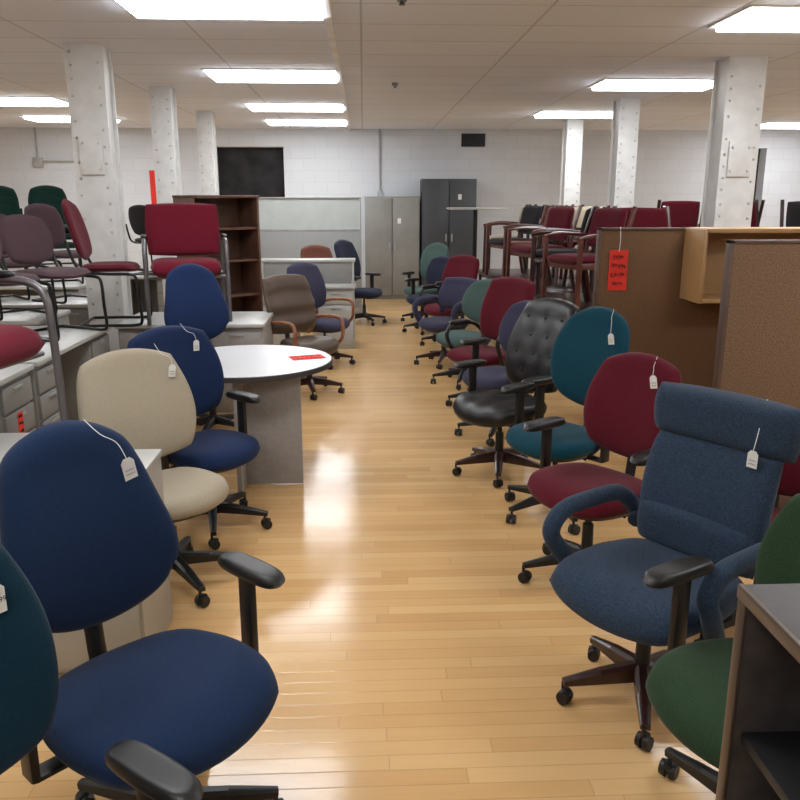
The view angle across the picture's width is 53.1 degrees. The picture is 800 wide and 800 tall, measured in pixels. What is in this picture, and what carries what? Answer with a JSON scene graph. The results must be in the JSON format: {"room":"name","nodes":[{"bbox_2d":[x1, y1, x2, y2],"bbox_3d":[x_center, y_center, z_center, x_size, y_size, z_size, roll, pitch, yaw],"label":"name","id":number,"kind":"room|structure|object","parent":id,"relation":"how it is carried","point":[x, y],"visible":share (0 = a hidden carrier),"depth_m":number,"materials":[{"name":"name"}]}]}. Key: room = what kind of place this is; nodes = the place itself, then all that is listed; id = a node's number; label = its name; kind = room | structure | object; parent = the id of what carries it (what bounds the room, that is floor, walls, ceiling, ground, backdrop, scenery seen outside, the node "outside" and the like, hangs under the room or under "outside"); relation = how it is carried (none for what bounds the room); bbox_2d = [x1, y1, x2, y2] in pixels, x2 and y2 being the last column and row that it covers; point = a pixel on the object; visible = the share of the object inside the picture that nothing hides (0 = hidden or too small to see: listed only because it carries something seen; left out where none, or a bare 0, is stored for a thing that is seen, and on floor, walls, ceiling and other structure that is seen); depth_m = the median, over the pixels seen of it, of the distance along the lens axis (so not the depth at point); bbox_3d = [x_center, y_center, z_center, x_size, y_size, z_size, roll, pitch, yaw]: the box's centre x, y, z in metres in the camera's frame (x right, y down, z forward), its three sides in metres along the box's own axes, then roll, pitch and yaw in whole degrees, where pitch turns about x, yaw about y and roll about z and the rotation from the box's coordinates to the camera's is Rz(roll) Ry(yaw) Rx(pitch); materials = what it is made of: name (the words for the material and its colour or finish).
{"room":"second-hand shop","nodes":[
{"label":"second-hand shop","id":0,"kind":"room"},
{"bbox_2d":[0,299,753,799],"bbox_3d":[-0.262,0.280,6.094,18.400,0.100,18.100,-1,14,-2],"label":"floor","id":1,"kind":"structure","parent":0,"point":[404,645],"depth_m":3.31,"materials":[{"name":"brown wood"}]},
{"bbox_2d":[0,433,28,462],"bbox_3d":[-1.912,0.587,3.133,0.980,0.739,0.720,-1,14,-2],"label":"desk","id":2,"kind":"object","parent":1,"relation":"on","point":[7,440],"visible":0.02,"depth_m":3.29,"materials":[{"name":"grey laminate"}]},
{"bbox_2d":[0,270,68,420],"bbox_3d":[-1.706,-0.225,2.933,0.601,0.936,0.680,2,14,9],"label":"chair","id":3,"kind":"object","parent":2,"relation":"on","point":[18,344],"visible":0.94,"depth_m":3.15,"materials":[{"name":"fabric"}]},
{"bbox_2d":[0,364,35,432],"bbox_3d":[-2.551,0.322,4.193,0.750,0.739,1.480,-1,14,-2],"label":"desk","id":4,"kind":"object","parent":1,"relation":"on","point":[16,396],"visible":0.58,"depth_m":4.63,"materials":[{"name":"grey laminate"}]},
{"bbox_2d":[0,310,70,325],"bbox_3d":[-3.660,-0.365,6.941,1.400,0.739,0.720,-1,14,-2],"label":"desk","id":5,"kind":"object","parent":1,"relation":"on","point":[22,318],"visible":0.18,"depth_m":6.79,"materials":[{"name":"grey laminate"}]},
{"bbox_2d":[0,214,56,320],"bbox_3d":[-3.305,-1.139,6.747,0.559,0.863,0.494,11,17,36],"label":"chair","id":6,"kind":"object","parent":5,"relation":"on","point":[10,264],"visible":0.41,"depth_m":6.81,"materials":[{"name":"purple fabric"}]},
{"bbox_2d":[0,280,86,295],"bbox_3d":[-4.631,-1.015,9.541,1.900,0.739,0.750,-1,14,-2],"label":"desk","id":7,"kind":"object","parent":1,"relation":"on","point":[72,287],"visible":0.09,"depth_m":9.25,"materials":[{"name":"grey laminate"}]},
{"bbox_2d":[0,204,28,268],"bbox_3d":[-4.662,-1.841,9.408,0.494,0.933,0.567,-6,15,-22],"label":"chair","id":8,"kind":"object","parent":7,"relation":"on","point":[5,209],"visible":0.09,"depth_m":9.54,"materials":[{"name":"green fabric"}]},
{"bbox_2d":[0,196,20,271],"bbox_3d":[-4.684,-1.945,9.412,0.494,0.933,0.567,-6,15,-22],"label":"chair","id":9,"kind":"object","parent":8,"relation":"on","point":[6,200],"visible":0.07,"depth_m":9.55,"materials":[{"name":"green fabric"}]},
{"bbox_2d":[0,185,22,213],"bbox_3d":[-4.705,-2.049,9.416,0.494,0.933,0.567,-6,15,-22],"label":"chair","id":10,"kind":"object","parent":9,"relation":"on","point":[4,190],"visible":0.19,"depth_m":9.57,"materials":[{"name":"green fabric"}]},
{"bbox_2d":[36,204,83,283],"bbox_3d":[-4.043,-1.835,9.386,0.494,0.933,0.567,-7,16,-27],"label":"chair","id":11,"kind":"object","parent":7,"relation":"on","point":[58,207],"visible":0.23,"depth_m":9.52,"materials":[{"name":"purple fabric"}]},
{"bbox_2d":[28,185,79,267],"bbox_3d":[-4.085,-2.044,9.394,0.494,0.933,0.567,-7,16,-27],"label":"chair","id":12,"kind":"object","parent":11,"relation":"on","point":[42,190],"visible":0.23,"depth_m":9.49,"materials":[{"name":"green fabric"}]},
{"bbox_2d":[31,195,79,264],"bbox_3d":[-4.064,-1.940,9.390,0.494,0.933,0.567,-7,16,-27],"label":"chair","id":13,"kind":"object","parent":11,"relation":"on","point":[46,199],"visible":0.2,"depth_m":9.48,"materials":[{"name":"green fabric"}]},
{"bbox_2d":[1,296,89,325],"bbox_3d":[-3.659,-0.632,8.010,1.500,0.739,0.750,-1,14,-2],"label":"desk","id":14,"kind":"object","parent":1,"relation":"on","point":[78,306],"visible":0.08,"depth_m":7.64,"materials":[{"name":"grey laminate"}]},
{"bbox_2d":[24,203,86,303],"bbox_3d":[-3.300,-1.440,7.806,0.567,0.933,0.494,7,16,27],"label":"chair","id":15,"kind":"object","parent":14,"relation":"on","point":[50,216],"visible":0.42,"depth_m":7.86,"materials":[{"name":"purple fabric"}]},
{"bbox_2d":[20,326,111,428],"bbox_3d":[-2.620,-0.049,5.676,0.750,0.739,1.480,-1,14,-2],"label":"desk","id":16,"kind":"object","parent":1,"relation":"on","point":[77,347],"visible":0.43,"depth_m":5.75,"materials":[{"name":"grey laminate"}]},
{"bbox_2d":[0,240,59,341],"bbox_3d":[-2.702,-0.788,5.343,0.559,0.863,0.494,7,16,27],"label":"chair","id":17,"kind":"object","parent":16,"relation":"on","point":[36,278],"visible":0.48,"depth_m":5.46,"materials":[{"name":"metal"}]},
{"bbox_2d":[0,214,108,338],"bbox_3d":[-2.544,-0.909,5.825,0.559,0.863,0.494,7,15,25],"label":"chair","id":18,"kind":"object","parent":16,"relation":"on","point":[26,239],"visible":0.73,"depth_m":5.83,"materials":[{"name":"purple fabric"}]},
{"bbox_2d":[63,43,132,351],"bbox_3d":[-2.514,-1.440,6.788,0.380,2.900,0.340,-1,14,-2],"label":"steel column","id":19,"kind":"structure","parent":1,"relation":"on","point":[88,66],"depth_m":6.58,"materials":[{"name":"metal"}]},
{"bbox_2d":[0,543,202,799],"bbox_3d":[-0.685,0.836,1.400,0.669,1.099,0.656,10,17,34],"label":"office chair","id":20,"kind":"object","parent":1,"relation":"on","point":[29,675],"visible":0.99,"depth_m":1.56,"materials":[{"name":"teal fabric"}]},
{"bbox_2d":[52,449,172,672],"bbox_3d":[-1.157,0.604,3.039,0.450,0.734,0.438,-1,14,-2],"label":"base cabinet","id":21,"kind":"object","parent":1,"relation":"on","point":[153,615],"visible":0.08,"depth_m":2.91,"materials":[{"name":"metal"}]},
{"bbox_2d":[0,420,284,799],"bbox_3d":[-0.684,0.653,2.109,0.757,1.110,0.736,12,18,40],"label":"office chair","id":22,"kind":"object","parent":1,"relation":"on","point":[92,544],"visible":0.81,"depth_m":2.12,"materials":[{"name":"blue fabric"}]},
{"bbox_2d":[84,420,137,480],"bbox_3d":[-0.814,0.142,2.233,0.143,0.170,0.039,1,14,4],"label":"price tag","id":23,"kind":"object","parent":22,"relation":"hanging from","point":[128,466],"visible":1,"depth_m":2.24,"materials":[{"name":"white"}]},
{"bbox_2d":[129,272,163,314],"bbox_3d":[-3.386,-1.320,10.760,1.300,0.739,0.750,-1,14,-2],"label":"desk","id":24,"kind":"object","parent":1,"relation":"on","point":[156,286],"visible":0.08,"depth_m":10.96,"materials":[{"name":"grey laminate"}]},
{"bbox_2d":[126,205,154,275],"bbox_3d":[-3.243,-2.110,10.547,0.494,0.903,0.563,4,15,17],"label":"chair","id":25,"kind":"object","parent":24,"relation":"on","point":[136,213],"visible":0.3,"depth_m":10.30,"materials":[{"name":"grey fabric"}]},
{"bbox_2d":[76,348,228,607],"bbox_3d":[-1.056,0.327,3.556,0.607,1.040,0.685,-13,19,-43],"label":"office chair","id":26,"kind":"object","parent":1,"relation":"on","point":[130,392],"visible":0.64,"depth_m":3.61,"materials":[{"name":"beige fabric"}]},
{"bbox_2d":[148,86,181,303],"bbox_3d":[-2.624,-2.036,9.172,0.310,2.900,0.340,-1,14,-2],"label":"steel column","id":27,"kind":"structure","parent":1,"relation":"on","point":[163,112],"depth_m":8.87,"materials":[{"name":"metal"}]},
{"bbox_2d":[115,311,272,412],"bbox_3d":[-1.692,-0.333,6.814,1.180,0.739,0.750,-1,14,-2],"label":"desk","id":28,"kind":"object","parent":1,"relation":"on","point":[248,327],"visible":0.14,"depth_m":6.43,"materials":[{"name":"grey laminate"}]},
{"bbox_2d":[61,199,152,327],"bbox_3d":[-2.316,-1.090,6.324,0.571,0.973,0.494,-2,14,-8],"label":"chair","id":29,"kind":"object","parent":28,"relation":"on","point":[75,223],"visible":0.83,"depth_m":6.19,"materials":[{"name":"red fabric"}]},
{"bbox_2d":[140,203,232,324],"bbox_3d":[-1.764,-1.138,6.583,0.680,0.936,0.601,-4,15,-16],"label":"chair","id":30,"kind":"object","parent":28,"relation":"on","point":[171,229],"visible":0.88,"depth_m":6.67,"materials":[{"name":"fabric"}]},
{"bbox_2d":[164,263,233,430],"bbox_3d":[-1.421,-0.358,5.886,0.624,1.240,0.663,-9,17,-31],"label":"office chair","id":31,"kind":"object","parent":1,"relation":"on","point":[194,298],"visible":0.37,"depth_m":5.94,"materials":[{"name":"blue fabric"}]},
{"bbox_2d":[127,325,271,549],"bbox_3d":[-1.042,0.160,4.202,0.642,1.050,0.614,12,18,39],"label":"office chair","id":32,"kind":"object","parent":1,"relation":"on","point":[213,450],"visible":0.59,"depth_m":4.24,"materials":[{"name":"blue fabric"}]},
{"bbox_2d":[196,111,218,194],"bbox_3d":[-2.736,-2.642,11.595,0.290,2.900,0.340,-1,14,-2],"label":"steel column","id":33,"kind":"structure","parent":1,"relation":"on","point":[206,134],"depth_m":11.28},
{"bbox_2d":[172,195,262,311],"bbox_3d":[-1.831,-1.193,8.181,0.770,1.745,0.370,-13,19,-43],"label":"bookcase","id":34,"kind":"object","parent":1,"relation":"on","point":[238,215],"visible":0.41,"depth_m":8.31,"materials":[{"name":"brown wood"}]},
{"bbox_2d":[214,345,332,491],"bbox_3d":[-0.949,0.104,5.038,1.060,0.733,1.060,-1,14,-2],"label":"round table","id":35,"kind":"object","parent":1,"relation":"on","point":[266,371],"visible":0.7,"depth_m":4.83,"materials":[{"name":"white laminate"}]},
{"bbox_2d":[262,274,344,399],"bbox_3d":[-0.858,-0.585,7.181,0.643,1.050,0.616,12,18,40],"label":"office chair","id":36,"kind":"object","parent":1,"relation":"on","point":[290,299],"visible":0.8,"depth_m":7.20,"materials":[{"name":"fabric"}]},
{"bbox_2d":[262,281,355,348],"bbox_3d":[-1.088,-1.018,9.549,1.120,0.739,0.600,-1,14,-2],"label":"desk","id":37,"kind":"object","parent":1,"relation":"on","point":[342,308],"visible":0.28,"depth_m":9.28,"materials":[{"name":"grey laminate"}]},
{"bbox_2d":[261,258,354,283],"bbox_3d":[-1.093,-1.543,9.552,1.120,0.280,0.300,-1,14,-2],"label":"hutch","id":38,"kind":"object","parent":37,"relation":"on","point":[333,270],"visible":0.75,"depth_m":9.42,"materials":[{"name":"metal"}]},
{"bbox_2d":[261,258,354,261],"bbox_3d":[-1.093,-1.665,9.521,1.120,0.030,0.300,-1,14,-2],"label":"shelf","id":39,"kind":"object","parent":38,"relation":"attached to","point":[263,259],"depth_m":9.40,"materials":[{"name":"grey laminate"}]},
{"bbox_2d":[259,197,361,313],"bbox_3d":[-1.381,-2.167,12.086,1.600,1.740,0.058,-1,14,-2],"label":"partition","id":40,"kind":"structure","parent":1,"relation":"on","point":[288,225],"depth_m":11.96,"materials":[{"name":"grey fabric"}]},
{"bbox_2d":[300,245,332,257],"bbox_3d":[-0.990,-1.470,10.576,0.612,1.120,0.656,-9,17,-31],"label":"office chair","id":41,"kind":"object","parent":1,"relation":"on","point":[311,251],"visible":0.13,"depth_m":10.65,"materials":[{"name":"orange fabric"}]},
{"bbox_2d":[287,262,354,369],"bbox_3d":[-0.841,-0.905,8.441,0.642,1.060,0.618,11,18,38],"label":"office chair","id":42,"kind":"object","parent":1,"relation":"on","point":[312,273],"visible":0.48,"depth_m":8.49,"materials":[{"name":"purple fabric"}]},
{"bbox_2d":[334,240,386,325],"bbox_3d":[-0.563,-1.659,11.251,0.663,1.160,0.657,7,16,27],"label":"office chair","id":43,"kind":"object","parent":1,"relation":"on","point":[342,248],"visible":0.71,"depth_m":11.27,"materials":[{"name":"blue fabric"}]},
{"bbox_2d":[365,196,419,298],"bbox_3d":[-0.143,-2.684,14.113,0.940,1.760,0.531,-1,14,-2],"label":"storage cabinet","id":44,"kind":"object","parent":1,"relation":"on","point":[391,247],"visible":0.88,"depth_m":13.85,"materials":[{"name":"grey metal"}]},
{"bbox_2d":[401,243,448,320],"bbox_3d":[0.363,-1.692,11.505,0.667,1.100,0.659,13,19,41],"label":"office chair","id":45,"kind":"object","parent":1,"relation":"on","point":[433,250],"visible":0.52,"depth_m":11.54,"materials":[{"name":"green fabric"}]},
{"bbox_2d":[402,256,449,334],"bbox_3d":[0.384,-1.388,10.537,0.636,0.980,0.662,-13,19,-41],"label":"office chair","id":46,"kind":"object","parent":1,"relation":"on","point":[435,269],"visible":0.48,"depth_m":10.59,"materials":[{"name":"blue fabric"}]},
{"bbox_2d":[412,277,478,369],"bbox_3d":[0.495,-0.827,8.460,0.619,0.900,0.644,-13,19,-41],"label":"office chair","id":47,"kind":"object","parent":1,"relation":"on","point":[452,291],"visible":0.66,"depth_m":8.49,"materials":[{"name":"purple fabric"}]},
{"bbox_2d":[419,179,476,285],"bbox_3d":[0.836,-2.835,14.120,0.940,2.050,0.531,-1,14,-2],"label":"storage cabinet","id":48,"kind":"object","parent":1,"relation":"on","point":[438,224],"visible":0.67,"depth_m":13.79,"materials":[{"name":"grey metal"}]},
{"bbox_2d":[419,255,479,345],"bbox_3d":[0.592,-1.187,9.571,0.645,1.060,0.650,-13,19,-43],"label":"office chair","id":49,"kind":"object","parent":1,"relation":"on","point":[467,266],"visible":0.42,"depth_m":9.59,"materials":[{"name":"red fabric"}]},
{"bbox_2d":[431,279,491,389],"bbox_3d":[0.642,-0.637,7.557,0.630,0.970,0.616,-12,18,-39],"label":"office chair","id":50,"kind":"object","parent":1,"relation":"on","point":[473,298],"visible":0.53,"depth_m":7.60,"materials":[{"name":"green fabric"}]},
{"bbox_2d":[446,207,505,257],"bbox_3d":[1.177,-2.229,12.653,0.850,1.585,0.700,-1,14,-2],"label":"bar table","id":51,"kind":"object","parent":1,"relation":"on","point":[475,209],"visible":0.52,"depth_m":12.50,"materials":[{"name":"grey laminate"}]},
{"bbox_2d":[445,277,534,405],"bbox_3d":[0.752,-0.477,6.709,0.654,1.070,0.694,-11,18,-36],"label":"office chair","id":52,"kind":"object","parent":1,"relation":"on","point":[502,293],"visible":0.58,"depth_m":6.77,"materials":[{"name":"red fabric"}]},
{"bbox_2d":[454,300,533,446],"bbox_3d":[0.763,-0.221,5.871,0.639,0.980,0.667,-11,18,-36],"label":"office chair","id":53,"kind":"object","parent":1,"relation":"on","point":[488,377],"visible":0.38,"depth_m":5.94,"materials":[{"name":"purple fabric"}]},
{"bbox_2d":[452,298,579,487],"bbox_3d":[0.716,-0.076,5.064,0.763,1.090,0.715,-9,17,-33],"label":"office chair","id":54,"kind":"object","parent":1,"relation":"on","point":[533,336],"visible":0.82,"depth_m":5.06,"materials":[{"name":"black leather"}]},
{"bbox_2d":[478,268,589,279],"bbox_3d":[1.792,-1.357,10.908,1.360,0.740,1.500,-1,14,-2],"label":"table","id":55,"kind":"object","parent":1,"relation":"on","point":[492,273],"visible":0.15,"depth_m":10.76,"materials":[{"name":"brown wood"}]},
{"bbox_2d":[482,204,531,272],"bbox_3d":[1.475,-2.227,11.003,0.604,0.910,0.606,3,14,12],"label":"chair","id":56,"kind":"object","parent":55,"relation":"on","point":[518,222],"visible":0.23,"depth_m":10.86,"materials":[{"name":"brown wood"}]},
{"bbox_2d":[484,204,547,276],"bbox_3d":[1.496,-2.063,10.349,0.603,0.910,0.606,-4,15,-17],"label":"chair","id":57,"kind":"object","parent":55,"relation":"on","point":[531,215],"visible":0.62,"depth_m":10.30,"materials":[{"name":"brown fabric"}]},
{"bbox_2d":[534,204,589,276],"bbox_3d":[2.132,-2.091,10.458,0.606,0.910,0.603,-4,15,-17],"label":"chair","id":58,"kind":"object","parent":55,"relation":"on","point":[553,242],"visible":0.07,"depth_m":10.30,"materials":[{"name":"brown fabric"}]},
{"bbox_2d":[528,279,592,292],"bbox_3d":[1.862,-0.981,9.406,1.360,0.740,1.500,-1,14,-2],"label":"table","id":59,"kind":"object","parent":1,"relation":"on","point":[556,287],"visible":0.02,"depth_m":9.04,"materials":[{"name":"brown wood"}]},
{"bbox_2d":[504,205,558,284],"bbox_3d":[1.546,-1.852,9.505,0.603,0.910,0.606,2,14,7],"label":"chair","id":60,"kind":"object","parent":59,"relation":"on","point":[549,208],"visible":0.23,"depth_m":9.30,"materials":[{"name":"wood"}]},
{"bbox_2d":[505,205,582,289],"bbox_3d":[1.575,-1.683,8.830,0.603,0.910,0.606,-5,15,-20],"label":"chair","id":61,"kind":"object","parent":59,"relation":"on","point":[558,217],"visible":0.57,"depth_m":8.75,"materials":[{"name":"red fabric"}]},
{"bbox_2d":[554,205,609,282],"bbox_3d":[2.190,-1.862,9.546,0.606,0.910,0.603,4,15,17],"label":"chair","id":62,"kind":"object","parent":59,"relation":"on","point":[565,244],"visible":0.07,"depth_m":9.48,"materials":[{"name":"red fabric"}]},
{"bbox_2d":[562,205,605,291],"bbox_3d":[2.220,-1.703,8.907,0.606,0.910,0.603,-6,15,-22],"label":"chair","id":63,"kind":"object","parent":59,"relation":"on","point":[584,208],"visible":0.08,"depth_m":8.93,"materials":[{"name":"beige fabric"}]},
{"bbox_2d":[534,293,592,310],"bbox_3d":[1.931,-0.606,7.904,1.360,0.740,1.500,-1,14,-2],"label":"table","id":64,"kind":"object","parent":1,"relation":"on","point":[569,297],"visible":0.02,"depth_m":8.12,"materials":[{"name":"brown wood"}]},
{"bbox_2d":[530,206,596,301],"bbox_3d":[1.635,-1.468,7.968,0.603,0.910,0.606,4,15,15],"label":"chair","id":65,"kind":"object","parent":64,"relation":"on","point":[536,255],"visible":0.51,"depth_m":7.77,"materials":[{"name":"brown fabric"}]},
{"bbox_2d":[540,206,637,307],"bbox_3d":[1.714,-1.306,7.323,0.603,0.910,0.606,-6,15,-22],"label":"chair","id":66,"kind":"object","parent":64,"relation":"on","point":[579,261],"visible":0.71,"depth_m":7.26,"materials":[{"name":"red fabric"}]},
{"bbox_2d":[613,206,670,227],"bbox_3d":[2.338,-1.316,7.360,0.606,0.910,0.603,-4,14,-14],"label":"chair","id":67,"kind":"object","parent":64,"relation":"on","point":[644,217],"visible":0.11,"depth_m":7.46,"materials":[{"name":"red fabric"}]},
{"bbox_2d":[500,306,629,534],"bbox_3d":[0.879,0.081,4.354,0.700,1.130,0.676,-12,18,-39],"label":"office chair","id":68,"kind":"object","parent":1,"relation":"on","point":[581,346],"visible":0.58,"depth_m":4.38,"materials":[{"name":"teal fabric"}]},
{"bbox_2d":[559,119,583,270],"bbox_3d":[2.686,-2.932,12.753,0.330,2.900,0.380,-1,14,-2],"label":"steel column","id":69,"kind":"structure","parent":1,"relation":"on","point":[572,133],"depth_m":12.44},
{"bbox_2d":[518,352,681,582],"bbox_3d":[0.893,0.323,3.614,0.657,1.020,0.696,-10,17,-35],"label":"office chair","id":70,"kind":"object","parent":1,"relation":"on","point":[618,413],"visible":0.56,"depth_m":3.65,"materials":[{"name":"red fabric"}]},
{"bbox_2d":[607,98,640,207],"bbox_3d":[2.803,-2.301,10.234,0.330,2.900,0.380,-1,14,-2],"label":"steel column","id":71,"kind":"structure","parent":1,"relation":"on","point":[626,111],"depth_m":9.93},
{"bbox_2d":[592,227,719,387],"bbox_3d":[2.278,-0.560,6.156,1.620,1.500,0.058,-1,14,-2],"label":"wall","id":72,"kind":"structure","parent":1,"relation":"on","point":[681,332],"depth_m":6.07,"materials":[{"name":"wood"}]},
{"bbox_2d":[607,227,627,289],"bbox_3d":[1.631,-1.051,5.965,0.140,0.465,0.009,-1,14,-2],"label":"paper tag","id":73,"kind":"object","parent":72,"relation":"attached to","point":[618,259],"visible":1,"depth_m":5.99,"materials":[{"name":"red"}]},
{"bbox_2d":[679,227,799,303],"bbox_3d":[2.618,-0.990,5.843,0.985,0.525,0.370,-1,14,-2],"label":"shelf","id":74,"kind":"object","parent":72,"relation":"attached to","point":[704,247],"visible":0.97,"depth_m":5.91,"materials":[{"name":"brown wood"}]},
{"bbox_2d":[542,381,799,751],"bbox_3d":[0.911,0.526,2.730,0.714,1.055,0.691,-10,17,-34],"label":"office chair","id":75,"kind":"object","parent":1,"relation":"on","point":[699,495],"visible":0.84,"depth_m":2.71,"materials":[{"name":"blue fabric"}]},
{"bbox_2d":[637,499,754,579],"bbox_3d":[1.047,0.471,2.816,0.124,0.170,0.477,-10,17,-34],"label":"lumbar cushion","id":76,"kind":"object","parent":75,"relation":"on","point":[678,528],"depth_m":2.78,"materials":[{"name":"blue fabric"}]},
{"bbox_2d":[746,399,767,468],"bbox_3d":[1.178,0.110,2.642,0.034,0.205,0.143,8,16,28],"label":"price tag","id":77,"kind":"object","parent":75,"relation":"hanging from","point":[752,457],"visible":0.9,"depth_m":2.60,"materials":[{"name":"white"}]},
{"bbox_2d":[642,493,799,793],"bbox_3d":[0.982,0.751,2.088,0.684,0.930,0.716,-8,16,-30],"label":"office chair","id":78,"kind":"object","parent":1,"relation":"on","point":[686,687],"visible":0.53,"depth_m":2.22,"materials":[{"name":"green fabric"}]},
{"bbox_2d":[700,56,767,226],"bbox_3d":[2.995,-1.587,7.377,0.420,2.900,0.380,-1,14,-2],"label":"steel column","id":79,"kind":"structure","parent":1,"relation":"on","point":[738,90],"depth_m":7.08,"materials":[{"name":"metal"}]},
{"bbox_2d":[694,454,799,641],"bbox_3d":[1.452,0.518,3.162,0.613,0.860,0.616,7,16,27],"label":"office chair","id":80,"kind":"object","parent":1,"relation":"on","point":[789,485],"visible":0.07,"depth_m":3.22,"materials":[{"name":"red fabric"}]},
{"bbox_2d":[712,240,799,507],"bbox_3d":[2.443,-0.105,4.338,1.500,1.500,0.058,-1,14,-2],"label":"partition","id":81,"kind":"structure","parent":1,"relation":"on","point":[757,354],"depth_m":4.21,"materials":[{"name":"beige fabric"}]},
{"bbox_2d":[715,583,799,799],"bbox_3d":[0.842,0.940,1.182,0.375,1.002,0.930,-1,14,-2],"label":"bookcase","id":82,"kind":"object","parent":1,"relation":"on","point":[760,754],"visible":1,"depth_m":1.52,"materials":[{"name":"brown laminate"}]},
{"bbox_3d":[4.462,-0.835,8.820,2.300,0.740,0.800,-1,14,-2],"label":"table","id":83,"kind":"object","parent":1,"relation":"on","visible":0},
{"bbox_2d":[751,200,758,226],"bbox_3d":[3.704,-1.651,8.579,0.606,0.969,0.604,-3,14,-12],"label":"chair","id":84,"kind":"object","parent":83,"relation":"on","point":[755,209],"visible":0.02,"depth_m":8.71,"materials":[{"name":"red fabric"}]},
{"bbox_2d":[780,200,799,226],"bbox_3d":[4.468,-1.671,8.660,0.606,0.969,0.604,2,14,7],"label":"chair","id":85,"kind":"object","parent":83,"relation":"on","point":[793,208],"visible":0.23,"depth_m":8.78,"materials":[{"name":"grey fabric"}]},
{"bbox_3d":[3.834,-1.253,10.492,1.500,0.740,0.800,-1,14,-2],"label":"table","id":86,"kind":"object","parent":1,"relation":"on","visible":0},
{"bbox_2d":[657,200,701,226],"bbox_3d":[3.482,-2.062,10.223,0.606,0.969,0.604,1,14,2],"label":"chair","id":87,"kind":"object","parent":86,"relation":"on","point":[682,213],"visible":0.17,"depth_m":9.90,"materials":[{"name":"red fabric"}]},
{"bbox_2d":[0,0,799,130],"bbox_3d":[-0.262,-2.630,5.366,18.400,0.100,18.100,-1,14,-2],"label":"ceiling","id":88,"kind":"structure","parent":0,"point":[454,64],"depth_m":6.85,"materials":[{"name":"tile"}]},
{"bbox_2d":[0,97,68,105],"bbox_3d":[-4.825,-3.689,9.895,1.300,0.043,0.660,-1,14,-2],"label":"ceiling light","id":89,"kind":"object","parent":88,"relation":"attached to","point":[4,101],"visible":0.88,"depth_m":9.79,"materials":[{"name":"white"}]},
{"bbox_2d":[19,115,122,122],"bbox_3d":[-4.924,-4.222,12.027,1.300,0.043,0.660,-1,14,-2],"label":"ceiling light","id":90,"kind":"object","parent":88,"relation":"attached to","point":[38,118],"visible":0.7,"depth_m":11.74,"materials":[{"name":"white"}]},
{"bbox_2d":[115,0,323,19],"bbox_3d":[-1.106,-2.467,5.007,1.300,0.043,0.660,-1,14,-2],"label":"ceiling light","id":91,"kind":"object","parent":88,"relation":"attached to","point":[144,9],"visible":0.86,"depth_m":5.01,"materials":[{"name":"white"}]},
{"bbox_2d":[201,68,337,82],"bbox_3d":[-1.238,-3.182,7.866,1.300,0.043,0.660,-1,14,-2],"label":"ceiling light","id":92,"kind":"object","parent":88,"relation":"attached to","point":[236,75],"visible":0.87,"depth_m":7.67,"materials":[{"name":"white"}]},
{"bbox_2d":[243,103,343,111],"bbox_3d":[-1.361,-3.848,10.531,1.300,0.043,0.660,-1,14,-2],"label":"ceiling light","id":93,"kind":"object","parent":88,"relation":"attached to","point":[266,107],"visible":0.87,"depth_m":10.32,"materials":[{"name":"white"}]},
{"bbox_2d":[263,119,346,125],"bbox_3d":[-1.456,-4.357,12.566,1.300,0.043,0.660,-1,14,-2],"label":"ceiling light","id":94,"kind":"object","parent":88,"relation":"attached to","point":[273,122],"visible":0.89,"depth_m":12.32,"materials":[{"name":"white"}]},
{"bbox_2d":[320,0,350,129],"bbox_3d":[-0.482,-2.568,5.372,0.050,0.024,17.680,-1,14,-2],"label":"trim","id":95,"kind":"structure","parent":88,"relation":"attached to","point":[326,8],"depth_m":6.49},
{"bbox_2d":[532,110,612,117],"bbox_3d":[2.583,-4.061,11.383,1.300,0.043,0.660,-1,14,-2],"label":"ceiling light","id":96,"kind":"object","parent":88,"relation":"attached to","point":[543,113],"visible":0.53,"depth_m":11.16,"materials":[{"name":"white"}]},
{"bbox_2d":[587,78,712,90],"bbox_3d":[2.718,-3.334,8.475,1.300,0.043,0.660,-1,14,-2],"label":"ceiling light","id":97,"kind":"object","parent":88,"relation":"attached to","point":[606,84],"visible":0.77,"depth_m":8.34,"materials":[{"name":"white"}]},
{"bbox_2d":[708,5,799,32],"bbox_3d":[2.859,-2.571,5.422,1.300,0.043,0.660,-1,14,-2],"label":"ceiling light","id":98,"kind":"object","parent":88,"relation":"attached to","point":[753,18],"visible":1,"depth_m":5.35,"materials":[{"name":"white"}]},
{"bbox_2d":[761,122,799,128],"bbox_3d":[6.487,-4.492,13.107,1.300,0.043,0.660,-1,14,-2],"label":"ceiling light","id":99,"kind":"object","parent":88,"relation":"attached to","point":[768,125],"visible":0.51,"depth_m":12.83,"materials":[{"name":"white"}]},
{"bbox_2d":[0,128,799,287],"bbox_3d":[-0.666,-3.356,14.453,18.000,2.900,0.300,-1,14,-2],"label":"wall","id":100,"kind":"structure","parent":0,"point":[514,169],"depth_m":14.17,"materials":[{"name":"white paint"}]},
{"bbox_2d":[32,128,73,166],"bbox_3d":[-5.842,-4.346,13.775,0.980,0.650,0.060,-1,14,-2],"label":"conduit pipe","id":101,"kind":"object","parent":100,"relation":"attached to","point":[37,161],"visible":0.95,"depth_m":13.79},
{"bbox_2d":[149,170,156,203],"bbox_3d":[-4.315,-3.714,14.029,0.120,0.600,0.012,-1,14,-2],"label":"wall sign","id":102,"kind":"object","parent":100,"relation":"attached to","point":[151,172],"visible":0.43,"depth_m":14.02,"materials":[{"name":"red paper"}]},
{"bbox_2d":[217,148,284,196],"bbox_3d":[-2.644,-3.655,14.410,1.190,1.700,0.020,-1,14,-2],"label":"window","id":103,"kind":"structure","parent":100,"relation":"in","point":[242,171],"depth_m":14.29,"materials":[{"name":"glass"}]},
{"bbox_2d":[461,134,484,146],"bbox_3d":[1.290,-4.570,14.069,0.420,0.220,0.027,-1,14,-2],"label":"air vent","id":104,"kind":"object","parent":100,"relation":"in","point":[467,140],"visible":1,"depth_m":14.06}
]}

